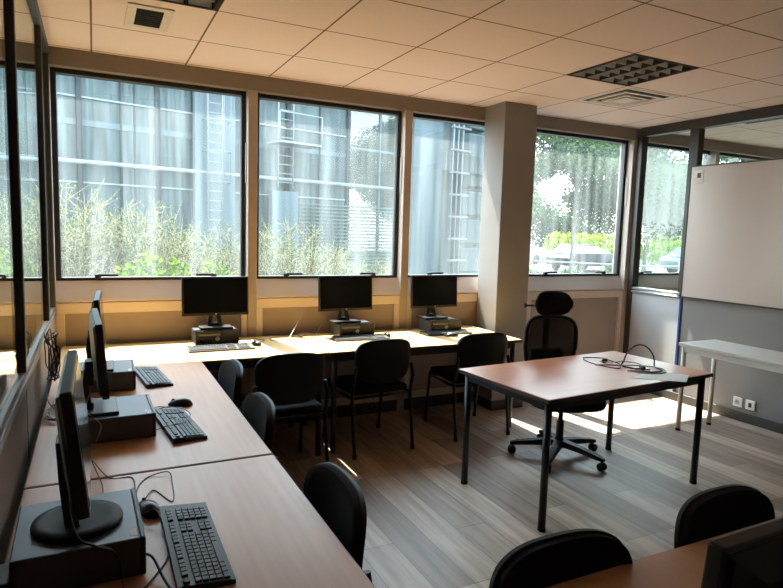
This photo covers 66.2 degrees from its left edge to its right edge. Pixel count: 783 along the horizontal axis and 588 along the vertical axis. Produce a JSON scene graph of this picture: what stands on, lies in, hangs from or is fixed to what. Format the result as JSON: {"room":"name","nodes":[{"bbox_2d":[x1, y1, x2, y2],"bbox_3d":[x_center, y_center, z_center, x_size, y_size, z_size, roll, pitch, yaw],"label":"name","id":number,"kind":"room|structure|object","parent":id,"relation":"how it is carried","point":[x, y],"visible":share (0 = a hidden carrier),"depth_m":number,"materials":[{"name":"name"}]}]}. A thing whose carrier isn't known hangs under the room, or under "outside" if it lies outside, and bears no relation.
{"room":"computer lab","nodes":[
{"label":"computer lab","id":0,"kind":"room"},
{"bbox_2d":[0,0,56,563],"bbox_3d":[-0.914,0.072,1.269,0.044,2.716,6.185,-1,7,-26],"label":"wall","id":1,"kind":"structure","parent":0,"point":[27,261],"depth_m":2.30,"materials":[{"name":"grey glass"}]},
{"bbox_2d":[44,329,60,380],"bbox_3d":[-1.666,0.300,2.950,0.070,0.267,0.123,-1,7,-26],"label":"cable coil","id":2,"kind":"object","parent":1,"relation":"hanging from","point":[57,364],"visible":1,"depth_m":2.93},
{"bbox_2d":[56,300,246,393],"bbox_3d":[-1.720,0.510,4.436,1.295,0.930,0.056,-1,7,-26],"label":"wall","id":3,"kind":"structure","parent":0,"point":[155,320],"depth_m":4.33,"materials":[{"name":"beige paint"}]},
{"bbox_2d":[256,295,399,406],"bbox_3d":[-0.514,0.483,5.030,1.255,0.930,0.056,-1,7,-26],"label":"wall","id":4,"kind":"structure","parent":0,"point":[274,316],"depth_m":4.96,"materials":[{"name":"beige paint"}]},
{"bbox_2d":[37,0,782,148],"bbox_3d":[2.075,-1.347,2.593,11.950,0.001,6.210,-1,7,-26],"label":"ceiling","id":5,"kind":"structure","parent":0,"point":[481,53],"depth_m":3.67,"materials":[{"name":"tile"}]},
{"bbox_2d":[124,2,174,32],"bbox_3d":[-1.338,-1.519,3.312,0.230,0.008,0.400,-1,7,-26],"label":"ceiling vent","id":6,"kind":"object","parent":5,"relation":"in","point":[142,16],"visible":1,"depth_m":3.29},
{"bbox_2d":[134,8,163,27],"bbox_3d":[-1.338,-1.520,3.311,0.136,0.007,0.300,-1,7,-26],"label":"grille","id":7,"kind":"object","parent":6,"relation":"attached to","point":[143,17],"depth_m":3.31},
{"bbox_2d":[157,0,223,10],"bbox_3d":[-1.055,-1.506,2.771,0.600,0.104,0.600,-1,7,-26],"label":"ceiling light","id":8,"kind":"object","parent":5,"relation":"attached to","point":[214,5],"visible":1,"depth_m":3.10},
{"bbox_2d":[577,87,676,107],"bbox_3d":[1.907,-1.587,4.903,0.540,0.022,0.540,-1,7,-26],"label":"ceiling vent","id":9,"kind":"object","parent":5,"relation":"in","point":[625,97],"visible":1,"depth_m":4.85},
{"bbox_2d":[567,54,698,85],"bbox_3d":[1.636,-1.567,4.097,0.600,0.104,0.600,-1,7,-26],"label":"ceiling light","id":10,"kind":"object","parent":5,"relation":"attached to","point":[633,69],"visible":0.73,"depth_m":4.11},
{"bbox_2d":[48,46,782,158],"bbox_3d":[0.672,-1.730,5.422,11.950,0.316,0.170,-1,7,-26],"label":"wall","id":11,"kind":"structure","parent":0,"point":[59,57],"depth_m":4.76,"materials":[{"name":"paint"}]},
{"bbox_2d":[56,74,746,159],"bbox_3d":[0.631,-1.729,5.505,11.950,0.338,0.015,-1,7,-26],"label":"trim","id":12,"kind":"structure","parent":11,"relation":"attached to","point":[56,74],"depth_m":4.88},
{"bbox_2d":[720,152,768,159],"bbox_3d":[4.255,-0.947,7.278,1.255,1.422,0.105,-1,7,-26],"label":"window","id":13,"kind":"structure","parent":11,"relation":"in","point":[721,153],"depth_m":7.14,"materials":[{"name":"clear glass"}]},
{"bbox_2d":[404,293,476,397],"bbox_3d":[0.674,0.456,5.616,1.255,0.930,0.056,-1,7,-26],"label":"wall","id":14,"kind":"structure","parent":0,"point":[465,311],"depth_m":5.50,"materials":[{"name":"beige paint"}]},
{"bbox_2d":[473,101,536,401],"bbox_3d":[1.024,-0.318,5.487,0.340,2.716,0.302,-1,7,-26],"label":"wall pillar","id":15,"kind":"structure","parent":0,"point":[510,127],"depth_m":5.33,"materials":[{"name":"paint"}]},
{"bbox_2d":[474,393,522,410],"bbox_3d":[0.995,0.989,5.606,0.356,0.090,0.276,-1,7,-26],"label":"baseboard","id":16,"kind":"structure","parent":15,"relation":"attached to","point":[488,404],"depth_m":5.47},
{"bbox_2d":[272,393,782,587],"bbox_3d":[1.996,1.413,2.882,11.950,0.120,6.200,-1,7,-26],"label":"floor","id":17,"kind":"structure","parent":0,"point":[426,528],"depth_m":3.98,"materials":[{"name":"grey wood"}]},
{"bbox_2d":[23,362,272,489],"bbox_3d":[-1.189,0.874,2.875,0.807,0.767,1.676,-1,7,-26],"label":"desk","id":18,"kind":"object","parent":17,"relation":"on","point":[230,436],"depth_m":2.36,"materials":[{"name":"laminate"}]},
{"bbox_2d":[46,333,54,409],"bbox_3d":[-1.512,0.376,2.715,0.066,0.292,0.747,-3,8,-39],"label":"power cable","id":19,"kind":"object","parent":18,"relation":"on","point":[48,333],"visible":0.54,"depth_m":2.87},
{"bbox_2d":[81,359,135,392],"bbox_3d":[-1.492,0.427,3.139,0.282,0.101,0.302,-1,7,-25],"label":"desktop computer","id":20,"kind":"object","parent":18,"relation":"on","point":[123,377],"visible":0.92,"depth_m":3.04,"materials":[{"name":"metal"}]},
{"bbox_2d":[80,290,113,372],"bbox_3d":[-1.516,0.191,3.083,0.160,0.378,0.470,-1,7,-25],"label":"monitor","id":21,"kind":"object","parent":20,"relation":"on","point":[97,302],"visible":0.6,"depth_m":3.04,"materials":[{"name":"plastic"}]},
{"bbox_2d":[88,394,155,443],"bbox_3d":[-1.130,0.509,2.464,0.282,0.101,0.302,-1,7,-27],"label":"desktop computer","id":22,"kind":"object","parent":18,"relation":"on","point":[136,418],"visible":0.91,"depth_m":2.36,"materials":[{"name":"metal"}]},
{"bbox_2d":[82,308,118,416],"bbox_3d":[-1.186,0.273,2.401,0.160,0.378,0.470,-2,7,-28],"label":"monitor","id":23,"kind":"object","parent":22,"relation":"on","point":[106,405],"visible":0.84,"depth_m":2.31,"materials":[{"name":"plastic"}]},
{"bbox_2d":[86,378,101,448],"bbox_3d":[-1.162,0.460,2.334,0.047,0.222,0.221,-2,7,-32],"label":"cable","id":24,"kind":"object","parent":23,"relation":"hanging from","point":[94,378],"visible":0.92,"depth_m":2.29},
{"bbox_2d":[135,366,172,388],"bbox_3d":[-1.323,0.450,3.321,0.132,0.027,0.440,-2,7,-32],"label":"keyboard","id":25,"kind":"object","parent":18,"relation":"on","point":[151,376],"visible":1,"depth_m":3.25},
{"bbox_2d":[154,407,206,443],"bbox_3d":[-0.908,0.544,2.550,0.132,0.027,0.440,-2,7,-32],"label":"keyboard","id":26,"kind":"object","parent":18,"relation":"on","point":[188,431],"visible":0.98,"depth_m":2.48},
{"bbox_2d":[168,398,192,406],"bbox_3d":[-0.995,0.507,2.834,0.112,0.035,0.060,1,6,-6],"label":"computer mouse","id":27,"kind":"object","parent":18,"relation":"on","point":[180,402],"visible":0.98,"depth_m":2.81,"materials":[{"name":"plastic"}]},
{"bbox_2d":[4,455,375,587],"bbox_3d":[-0.449,1.068,1.381,0.807,0.740,1.664,-1,7,-26],"label":"desk","id":28,"kind":"object","parent":17,"relation":"on","point":[271,535],"visible":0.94,"depth_m":1.72,"materials":[{"name":"laminate"}]},
{"bbox_2d":[0,563,9,587],"bbox_3d":[-0.884,0.659,1.362,0.040,0.050,0.102,-1,7,-26],"label":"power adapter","id":29,"kind":"object","parent":28,"relation":"on","point":[4,568],"visible":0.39,"depth_m":1.35,"materials":[{"name":"plastic"}]},
{"bbox_2d":[9,488,145,587],"bbox_3d":[-0.785,0.620,1.520,0.282,0.101,0.302,-1,7,-27],"label":"desktop computer","id":30,"kind":"object","parent":28,"relation":"on","point":[33,563],"visible":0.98,"depth_m":1.41,"materials":[{"name":"metal"}]},
{"bbox_2d":[30,350,122,542],"bbox_3d":[-0.777,0.374,1.481,0.206,0.394,0.470,-1,7,-26],"label":"monitor","id":31,"kind":"object","parent":30,"relation":"on","point":[91,518],"visible":0.99,"depth_m":1.41,"materials":[{"name":"plastic"}]},
{"bbox_2d":[67,489,124,587],"bbox_3d":[-0.674,0.516,1.381,0.200,0.343,0.066,5,7,27],"label":"cable","id":32,"kind":"object","parent":31,"relation":"hanging from","point":[68,497],"visible":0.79,"depth_m":1.39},
{"bbox_2d":[91,460,135,492],"bbox_3d":[-0.887,0.609,1.919,0.130,0.036,0.405,-1,7,-26],"label":"cable","id":33,"kind":"object","parent":28,"relation":"on","point":[92,461],"visible":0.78,"depth_m":2.01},
{"bbox_2d":[139,497,159,518],"bbox_3d":[-0.720,0.627,1.778,0.060,0.035,0.112,-4,8,-43],"label":"computer mouse","id":34,"kind":"object","parent":28,"relation":"on","point":[145,505],"visible":0.78,"depth_m":1.75,"materials":[{"name":"plastic"}]},
{"bbox_2d":[136,471,174,501],"bbox_3d":[-0.760,0.621,1.929,0.121,0.015,0.230,-1,7,-26],"label":"cable","id":35,"kind":"object","parent":28,"relation":"on","point":[163,471],"visible":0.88,"depth_m":1.94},
{"bbox_2d":[143,509,168,587],"bbox_3d":[-0.622,0.656,1.539,0.103,0.035,0.404,0,6,-12],"label":"cable","id":36,"kind":"object","parent":28,"relation":"on","point":[157,511],"visible":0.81,"depth_m":1.53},
{"bbox_2d":[146,553,171,587],"bbox_3d":[-0.487,0.676,1.382,0.349,0.038,0.018,7,8,42],"label":"cable","id":37,"kind":"object","parent":28,"relation":"on","point":[147,554],"visible":0.86,"depth_m":1.45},
{"bbox_2d":[159,502,235,587],"bbox_3d":[-0.527,0.656,1.602,0.132,0.027,0.440,-1,7,-26],"label":"keyboard","id":38,"kind":"object","parent":28,"relation":"on","point":[198,558],"visible":1,"depth_m":1.55,"materials":[{"name":"plastic"}]},
{"bbox_2d":[58,334,328,455],"bbox_3d":[-1.345,0.748,4.149,1.649,0.740,0.754,-1,7,-26],"label":"desk","id":39,"kind":"object","parent":17,"relation":"on","point":[162,352],"visible":0.45,"depth_m":4.05,"materials":[{"name":"brown wood"}]},
{"bbox_2d":[191,326,238,345],"bbox_3d":[-1.286,0.302,4.376,0.302,0.101,0.222,-1,7,-26],"label":"desktop computer","id":40,"kind":"object","parent":39,"relation":"on","point":[212,336],"visible":0.97,"depth_m":4.29,"materials":[{"name":"metal"}]},
{"bbox_2d":[181,276,248,329],"bbox_3d":[-1.290,0.059,4.396,0.470,0.378,0.160,-1,7,-25],"label":"monitor","id":41,"kind":"object","parent":40,"relation":"on","point":[209,296],"visible":1,"depth_m":4.36,"materials":[{"name":"plastic"}]},
{"bbox_2d":[186,343,254,352],"bbox_3d":[-1.173,0.368,4.138,0.440,0.027,0.132,-1,7,-26],"label":"keyboard","id":42,"kind":"object","parent":39,"relation":"on","point":[238,346],"visible":1,"depth_m":4.11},
{"bbox_2d":[218,359,242,411],"bbox_3d":[-1.094,0.801,3.297,0.551,0.832,0.505,-1,7,-26],"label":"chair","id":43,"kind":"object","parent":17,"relation":"on","point":[230,376],"visible":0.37,"depth_m":3.34,"materials":[{"name":"black fabric"}]},
{"bbox_2d":[241,392,277,459],"bbox_3d":[-0.790,0.882,2.616,0.551,0.832,0.505,-1,7,-26],"label":"chair","id":44,"kind":"object","parent":17,"relation":"on","point":[258,409],"visible":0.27,"depth_m":2.65,"materials":[{"name":"black fabric"}]},
{"bbox_2d":[240,352,328,461],"bbox_3d":[-0.728,0.747,3.910,0.506,0.832,0.551,-2,7,-28],"label":"chair","id":45,"kind":"object","parent":17,"relation":"on","point":[292,381],"visible":0.73,"depth_m":3.70,"materials":[{"name":"black fabric"}]},
{"bbox_2d":[303,462,371,581],"bbox_3d":[-0.375,0.981,1.800,0.551,0.832,0.505,-1,7,-26],"label":"chair","id":46,"kind":"object","parent":17,"relation":"on","point":[331,490],"visible":0.48,"depth_m":1.83,"materials":[{"name":"black fabric"}]},
{"bbox_2d":[322,338,414,459],"bbox_3d":[-0.170,0.704,4.473,0.505,0.832,0.551,-2,7,-30],"label":"chair","id":47,"kind":"object","parent":17,"relation":"on","point":[380,365],"visible":0.95,"depth_m":4.26,"materials":[{"name":"black fabric"}]},
{"bbox_2d":[298,325,521,453],"bbox_3d":[0.142,0.714,4.881,1.652,0.740,0.754,-1,7,-26],"label":"desk","id":48,"kind":"object","parent":17,"relation":"on","point":[420,344],"visible":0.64,"depth_m":4.57,"materials":[{"name":"brown wood"}]},
{"bbox_2d":[329,320,373,335],"bbox_3d":[-0.322,0.278,4.873,0.302,0.101,0.222,-2,7,-28],"label":"desktop computer","id":49,"kind":"object","parent":48,"relation":"on","point":[363,327],"visible":0.91,"depth_m":4.79,"materials":[{"name":"metal"}]},
{"bbox_2d":[318,275,371,323],"bbox_3d":[-0.379,0.036,4.861,0.470,0.378,0.160,-2,7,-29],"label":"monitor","id":50,"kind":"object","parent":49,"relation":"on","point":[339,293],"visible":1,"depth_m":4.83,"materials":[{"name":"plastic"}]},
{"bbox_2d":[331,334,389,341],"bbox_3d":[-0.239,0.339,4.675,0.440,0.027,0.132,-1,7,-22],"label":"keyboard","id":51,"kind":"object","parent":48,"relation":"on","point":[366,337],"visible":1,"depth_m":4.64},
{"bbox_2d":[418,317,460,330],"bbox_3d":[0.418,0.265,5.204,0.302,0.101,0.222,-1,7,-26],"label":"desktop computer","id":52,"kind":"object","parent":48,"relation":"on","point":[449,323],"visible":0.88,"depth_m":5.12,"materials":[{"name":"metal"}]},
{"bbox_2d":[410,274,456,319],"bbox_3d":[0.359,0.020,5.219,0.470,0.378,0.160,-2,7,-29],"label":"monitor","id":53,"kind":"object","parent":52,"relation":"on","point":[427,292],"visible":1,"depth_m":5.18,"materials":[{"name":"plastic"}]},
{"bbox_2d":[419,329,471,336],"bbox_3d":[0.458,0.321,5.035,0.440,0.027,0.132,-1,7,-27],"label":"keyboard","id":54,"kind":"object","parent":48,"relation":"on","point":[458,331],"visible":0.96,"depth_m":5.01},
{"bbox_2d":[424,332,510,441],"bbox_3d":[0.618,0.683,4.884,0.505,0.832,0.551,-1,7,-23],"label":"chair","id":55,"kind":"object","parent":17,"relation":"on","point":[476,349],"visible":0.71,"depth_m":4.65,"materials":[{"name":"black fabric"}]},
{"bbox_2d":[508,291,606,472],"bbox_3d":[1.191,0.589,4.277,0.662,1.178,0.695,3,6,10],"label":"chair","id":56,"kind":"object","parent":17,"relation":"on","point":[549,330],"visible":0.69,"depth_m":4.45,"materials":[{"name":"black fabric"}]},
{"bbox_2d":[489,528,632,587],"bbox_3d":[0.512,1.055,1.351,0.505,0.832,0.551,-1,7,-26],"label":"chair","id":57,"kind":"object","parent":17,"relation":"on","point":[559,557],"visible":0.87,"depth_m":1.50,"materials":[{"name":"black fabric"}]},
{"bbox_2d":[458,351,713,531],"bbox_3d":[1.232,0.855,3.850,1.454,0.740,0.774,-2,7,-31],"label":"work table","id":58,"kind":"object","parent":17,"relation":"on","point":[549,384],"visible":1,"depth_m":3.66,"materials":[{"name":"laminate"}]},
{"bbox_2d":[595,364,666,373],"bbox_3d":[1.556,0.481,3.860,0.429,0.016,0.215,1,6,-5],"label":"lead","id":59,"kind":"object","parent":58,"relation":"on","point":[595,364],"visible":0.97,"depth_m":3.94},
{"bbox_2d":[621,344,662,372],"bbox_3d":[1.632,0.418,3.908,0.240,0.142,0.256,1,6,-3],"label":"lead","id":60,"kind":"object","parent":58,"relation":"on","point":[648,348],"visible":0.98,"depth_m":3.96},
{"bbox_2d":[633,372,688,381],"bbox_3d":[1.661,0.509,3.707,0.323,0.002,0.270,4,7,23],"label":"paper sheet","id":61,"kind":"object","parent":58,"relation":"on","point":[666,376],"visible":0.93,"depth_m":3.69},
{"bbox_2d":[545,516,782,587],"bbox_3d":[1.060,1.111,1.396,1.634,0.740,0.809,-1,7,-26],"label":"desk","id":62,"kind":"object","parent":17,"relation":"on","point":[683,566],"visible":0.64,"depth_m":1.54,"materials":[{"name":"laminate"}]},
{"bbox_3d":[0.594,0.728,0.887,0.302,0.101,0.222,-1,7,-26],"label":"desktop computer","id":63,"kind":"object","parent":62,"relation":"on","visible":0},
{"bbox_2d":[701,517,782,587],"bbox_3d":[0.606,0.490,0.852,0.470,0.378,0.160,-1,7,-27],"label":"monitor","id":64,"kind":"object","parent":63,"relation":"on","point":[752,557],"visible":1,"depth_m":0.74,"materials":[{"name":"plastic"}]},
{"bbox_2d":[674,484,774,548],"bbox_3d":[1.097,1.039,1.667,0.506,0.832,0.551,-2,7,-28],"label":"chair","id":65,"kind":"object","parent":17,"relation":"on","point":[719,510],"visible":0.41,"depth_m":1.81,"materials":[{"name":"black fabric"}]},
{"bbox_2d":[675,339,782,430],"bbox_3d":[2.917,0.848,4.392,0.460,0.740,1.600,-1,7,-26],"label":"side table","id":66,"kind":"object","parent":17,"relation":"on","point":[760,358],"visible":0.98,"depth_m":4.75,"materials":[{"name":"wood"}]},
{"bbox_2d":[526,290,622,355],"bbox_3d":[1.873,0.428,6.207,1.280,0.930,0.056,-1,7,-26],"label":"wall panel","id":67,"kind":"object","parent":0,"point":[596,314],"depth_m":6.31,"materials":[{"name":"beige paint"}]},
{"bbox_2d":[623,104,782,423],"bbox_3d":[3.928,-0.038,3.656,0.100,2.716,6.186,-1,7,-26],"label":"wall","id":68,"kind":"structure","parent":0,"point":[700,320],"depth_m":5.67,"materials":[{"name":"grey paint"}]},
{"bbox_2d":[673,298,681,390],"bbox_3d":[2.799,0.495,5.883,0.012,0.920,0.016,-1,7,-26],"label":"cable","id":69,"kind":"object","parent":68,"relation":"attached to","point":[681,298],"visible":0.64,"depth_m":5.87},
{"bbox_2d":[650,390,782,433],"bbox_3d":[3.864,1.272,3.762,0.015,0.085,6.150,-1,7,-26],"label":"baseboard","id":70,"kind":"structure","parent":68,"relation":"attached to","point":[757,421],"depth_m":5.39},
{"bbox_2d":[680,158,782,310],"bbox_3d":[3.490,-0.425,4.410,0.032,1.249,3.028,-1,7,-26],"label":"whiteboard","id":71,"kind":"object","parent":68,"relation":"attached to","point":[733,251],"visible":1,"depth_m":5.30,"materials":[{"name":"plastic"}]},
{"bbox_2d":[733,396,742,407],"bbox_3d":[3.077,0.958,5.344,0.015,0.086,0.086,-1,7,-26],"label":"wall socket","id":72,"kind":"object","parent":68,"relation":"attached to","point":[737,401],"visible":1,"depth_m":5.34,"materials":[{"name":"white plastic"}]},
{"bbox_2d":[745,399,755,410],"bbox_3d":[3.128,0.970,5.242,0.014,0.086,0.086,-1,7,-26],"label":"wall socket","id":73,"kind":"object","parent":68,"relation":"attached to","point":[750,405],"visible":1,"depth_m":5.23,"materials":[{"name":"white plastic"}]},
{"bbox_3d":[0.595,0.502,5.681,11.950,1.020,0.120,-1,7,-26],"label":"wall","id":74,"kind":"structure","parent":0,"visible":0},
{"bbox_2d":[49,67,57,361],"bbox_3d":[-2.336,-0.213,4.107,0.070,2.600,0.182,-1,7,-26],"label":"trim","id":75,"kind":"structure","parent":74,"relation":"attached to","point":[49,67],"depth_m":4.02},
{"bbox_2d":[56,280,180,302],"bbox_3d":[-1.730,-0.034,4.430,1.295,0.143,0.180,-1,7,-26],"label":"trim","id":76,"kind":"structure","parent":74,"relation":"attached to","point":[84,290],"depth_m":4.27,"materials":[{"name":"beige paint"}]},
{"bbox_2d":[50,67,246,280],"bbox_3d":[-1.704,-0.811,4.341,1.295,1.422,0.105,-1,7,-26],"label":"window","id":77,"kind":"structure","parent":74,"relation":"in","point":[53,70],"depth_m":4.25,"materials":[{"name":"clear glass"}]},
{"bbox_2d":[245,90,257,393],"bbox_3d":[-1.112,-0.241,4.710,0.070,2.600,0.182,-1,7,-26],"label":"trim","id":78,"kind":"structure","parent":74,"relation":"attached to","point":[251,95],"depth_m":4.59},
{"bbox_2d":[257,278,399,297],"bbox_3d":[-0.524,-0.062,5.025,1.255,0.143,0.180,-1,7,-26],"label":"trim","id":79,"kind":"structure","parent":74,"relation":"attached to","point":[299,287],"depth_m":4.86,"materials":[{"name":"beige paint"}]},
{"bbox_2d":[257,93,401,278],"bbox_3d":[-0.498,-0.839,4.935,1.255,1.422,0.105,-1,7,-26],"label":"window","id":80,"kind":"structure","parent":74,"relation":"in","point":[397,179],"depth_m":5.05,"materials":[{"name":"black metal"}]},
{"bbox_2d":[275,399,396,424],"bbox_3d":[-0.527,0.995,5.080,1.255,0.100,0.065,-1,7,-26],"label":"baseboard","id":81,"kind":"structure","parent":74,"relation":"in","point":[388,405],"depth_m":5.16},
{"bbox_2d":[396,110,412,409],"bbox_3d":[0.076,-0.268,5.296,0.070,2.600,0.182,-1,7,-26],"label":"trim","id":82,"kind":"structure","parent":74,"relation":"attached to","point":[407,116],"depth_m":5.18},
{"bbox_2d":[404,391,472,409],"bbox_3d":[0.661,0.968,5.666,1.255,0.100,0.065,-1,7,-26],"label":"baseboard","id":83,"kind":"structure","parent":74,"relation":"in","point":[443,399],"depth_m":5.50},
{"bbox_2d":[407,277,477,294],"bbox_3d":[0.664,-0.089,5.610,1.255,0.143,0.180,-1,7,-26],"label":"trim","id":84,"kind":"structure","parent":74,"relation":"attached to","point":[464,284],"depth_m":5.56,"materials":[{"name":"beige paint"}]},
{"bbox_2d":[408,113,484,276],"bbox_3d":[0.691,-0.866,5.521,1.255,1.422,0.105,-1,7,-26],"label":"window","id":85,"kind":"structure","parent":74,"relation":"in","point":[415,115],"depth_m":5.40,"materials":[{"name":"black metal"}]},
{"bbox_2d":[525,127,536,324],"bbox_3d":[1.264,-0.295,5.882,0.070,2.600,0.182,-1,7,-26],"label":"trim","id":86,"kind":"structure","parent":74,"relation":"attached to","point":[536,127],"depth_m":5.77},
{"bbox_2d":[528,276,623,291],"bbox_3d":[1.864,-0.116,6.201,1.280,0.143,0.180,-1,7,-26],"label":"trim","id":87,"kind":"structure","parent":74,"relation":"attached to","point":[535,283],"depth_m":6.13,"materials":[{"name":"beige paint"}]},
{"bbox_2d":[529,129,628,275],"bbox_3d":[1.890,-0.893,6.112,1.280,1.422,0.105,-1,7,-26],"label":"window","id":88,"kind":"structure","parent":74,"relation":"in","point":[623,187],"depth_m":6.34,"materials":[{"name":"black metal"}]},
{"bbox_2d":[612,140,637,352],"bbox_3d":[2.475,-0.322,6.478,0.070,2.600,0.182,-1,7,-26],"label":"trim","id":89,"kind":"structure","parent":74,"relation":"attached to","point":[632,144],"depth_m":6.38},
{"bbox_2d":[638,275,678,288],"bbox_3d":[3.052,-0.143,6.787,1.230,0.143,0.180,-1,7,-26],"label":"trim","id":90,"kind":"structure","parent":74,"relation":"attached to","point":[647,281],"depth_m":6.69,"materials":[{"name":"beige paint"}]},
{"bbox_2d":[639,143,709,274],"bbox_3d":[3.078,-0.920,6.698,1.230,1.422,0.105,-1,7,-26],"label":"window","id":91,"kind":"structure","parent":74,"relation":"in","point":[706,156],"depth_m":6.68,"materials":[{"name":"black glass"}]},
{"bbox_2d":[702,150,719,164],"bbox_3d":[3.641,-0.349,7.053,0.070,2.600,0.182,-1,7,-26],"label":"trim","id":92,"kind":"structure","parent":74,"relation":"attached to","point":[714,155],"depth_m":6.85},
{"label":"outside","id":93,"kind":"structure","parent":0,"visible":0},
{"bbox_2d":[444,242,678,273],"bbox_3d":[-1.746,-5.573,71.186,180.000,0.150,119.700,-1,7,-26],"label":"ground","id":94,"kind":"structure","parent":93,"point":[541,265],"depth_m":36.81,"materials":[{"name":"concrete"}]},
{"bbox_2d":[59,178,143,276],"bbox_3d":[-3.852,-0.146,6.979,2.091,2.484,2.119,7,8,40],"label":"shrub","id":95,"kind":"object","parent":94,"relation":"on","point":[72,264],"visible":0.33,"depth_m":6.91,"materials":[{"name":"green plant"}]},
{"bbox_2d":[110,250,178,275],"bbox_3d":[-2.615,0.355,6.447,1.015,1.668,0.679,-4,8,-42],"label":"leafy bush","id":96,"kind":"object","parent":94,"relation":"on","point":[137,269],"visible":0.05,"depth_m":6.26,"materials":[{"name":"green plant"}]},
{"bbox_2d":[72,194,223,276],"bbox_3d":[-3.066,-0.105,7.631,1.944,2.310,1.971,0,6,-17],"label":"shrub","id":97,"kind":"object","parent":94,"relation":"on","point":[159,248],"visible":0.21,"depth_m":7.44,"materials":[{"name":"green plant"}]},
{"bbox_2d":[164,255,236,275],"bbox_3d":[-2.138,0.364,6.767,0.927,1.611,0.619,-1,7,-26],"label":"leafy bush","id":98,"kind":"object","parent":94,"relation":"on","point":[175,263],"visible":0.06,"depth_m":6.71,"materials":[{"name":"green plant"}]},
{"bbox_2d":[156,219,273,275],"bbox_3d":[-2.417,-0.030,8.395,1.738,2.037,1.714,3,6,16],"label":"shrub","id":99,"kind":"object","parent":94,"relation":"on","point":[227,259],"visible":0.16,"depth_m":8.19,"materials":[{"name":"green plant"}]},
{"bbox_2d":[56,75,484,275],"bbox_3d":[-6.788,-5.611,22.708,28.103,9.850,6.762,-3,8,-40],"label":"office building","id":100,"kind":"structure","parent":94,"relation":"on","point":[331,169],"depth_m":22.02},
{"bbox_2d":[235,214,350,275],"bbox_3d":[-1.460,-0.073,8.603,1.822,2.136,1.798,-4,8,-41],"label":"shrub","id":101,"kind":"object","parent":94,"relation":"on","point":[272,269],"visible":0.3,"depth_m":8.39,"materials":[{"name":"green plant"}]},
{"bbox_2d":[302,239,377,274],"bbox_3d":[-0.898,0.042,9.316,1.505,1.788,1.526,0,6,-14],"label":"shrub","id":102,"kind":"object","parent":94,"relation":"on","point":[358,267],"visible":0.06,"depth_m":9.05,"materials":[{"name":"green plant"}]},
{"bbox_2d":[361,257,390,274],"bbox_3d":[-0.107,0.113,10.036,1.296,1.540,1.314,2,6,0],"label":"shrub","id":103,"kind":"object","parent":94,"relation":"on","point":[381,269],"visible":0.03,"depth_m":9.98,"materials":[{"name":"green plant"}]},
{"bbox_2d":[530,246,542,263],"bbox_3d":[7.973,-2.705,39.132,4.220,1.465,1.800,-4,8,-43],"label":"car","id":104,"kind":"object","parent":94,"relation":"on","point":[535,254],"visible":0.2,"depth_m":39.35,"materials":[{"name":"silver metal"}]},
{"bbox_2d":[538,264,583,273],"bbox_3d":[3.733,-0.011,13.335,1.088,1.320,0.960,-1,7,-26],"label":"leafy bush","id":105,"kind":"object","parent":94,"relation":"on","point":[573,265],"visible":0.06,"depth_m":13.22,"materials":[{"name":"green plant"}]},
{"bbox_2d":[531,150,614,251],"bbox_3d":[12.177,-7.774,50.817,12.535,9.340,15.264,-3,8,-36],"label":"tree","id":106,"kind":"object","parent":94,"relation":"on","point":[549,219],"visible":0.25,"depth_m":47.13,"materials":[{"name":"green plant"}]},
{"bbox_2d":[546,244,612,271],"bbox_3d":[10.572,-2.000,33.210,4.220,1.465,1.800,-3,8,-38],"label":"car","id":107,"kind":"object","parent":94,"relation":"on","point":[585,253],"visible":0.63,"depth_m":32.28,"materials":[{"name":"silver metal"}]},
{"bbox_2d":[530,260,679,270],"bbox_3d":[5.064,0.182,10.775,7.516,1.544,0.160,0,6,-17],"label":"handrail","id":108,"kind":"object","parent":94,"relation":"on","point":[647,266],"visible":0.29,"depth_m":10.11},
{"bbox_2d":[535,134,677,269],"bbox_3d":[7.633,-5.455,24.656,7.651,9.979,7.243,-2,7,-31],"label":"tree","id":109,"kind":"object","parent":94,"relation":"on","point":[574,154],"visible":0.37,"depth_m":23.18,"materials":[{"name":"green plant"}]},
{"bbox_2d":[543,231,681,264],"bbox_3d":[23.177,-3.197,44.502,27.150,2.465,1.799,0,6,-18],"label":"hedge","id":110,"kind":"object","parent":94,"relation":"on","point":[664,247],"visible":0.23,"depth_m":41.82,"materials":[{"name":"green plant"}]},
{"bbox_2d":[557,164,681,252],"bbox_3d":[23.621,-8.150,57.064,15.409,9.443,12.882,3,6,12],"label":"tree","id":111,"kind":"object","parent":94,"relation":"on","point":[676,164],"visible":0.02,"depth_m":56.17,"materials":[{"name":"green plant"}]},
{"bbox_2d":[598,265,653,272],"bbox_3d":[5.470,-0.090,14.472,1.383,1.342,1.240,2,6,-1],"label":"leafy bush","id":112,"kind":"object","parent":94,"relation":"on","point":[609,267],"visible":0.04,"depth_m":14.28,"materials":[{"name":"green plant"}]},
{"bbox_2d":[586,143,687,270],"bbox_3d":[11.068,-4.655,25.766,6.832,8.358,5.911,-2,7,-32],"label":"tree","id":113,"kind":"object","parent":94,"relation":"on","point":[674,196],"visible":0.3,"depth_m":25.03,"materials":[{"name":"green plant"}]},
{"bbox_2d":[580,139,723,226],"bbox_3d":[13.296,-7.128,33.465,8.571,11.778,9.458,3,6,16],"label":"tree","id":114,"kind":"object","parent":94,"relation":"on","point":[665,155],"visible":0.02,"depth_m":30.67,"materials":[{"name":"green plant"}]},
{"bbox_2d":[659,247,680,272],"bbox_3d":[16.869,-1.732,32.439,4.220,1.465,1.800,1,6,-9],"label":"car","id":115,"kind":"object","parent":94,"relation":"on","point":[673,258],"visible":0.25,"depth_m":32.35,"materials":[{"name":"silver metal"}]},
{"bbox_2d":[675,151,751,163],"bbox_3d":[16.316,-4.979,25.943,7.258,9.271,7.662,1,6,-10],"label":"tree","id":116,"kind":"object","parent":94,"relation":"on","point":[725,159],"visible":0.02,"depth_m":24.55,"materials":[{"name":"green plant"}]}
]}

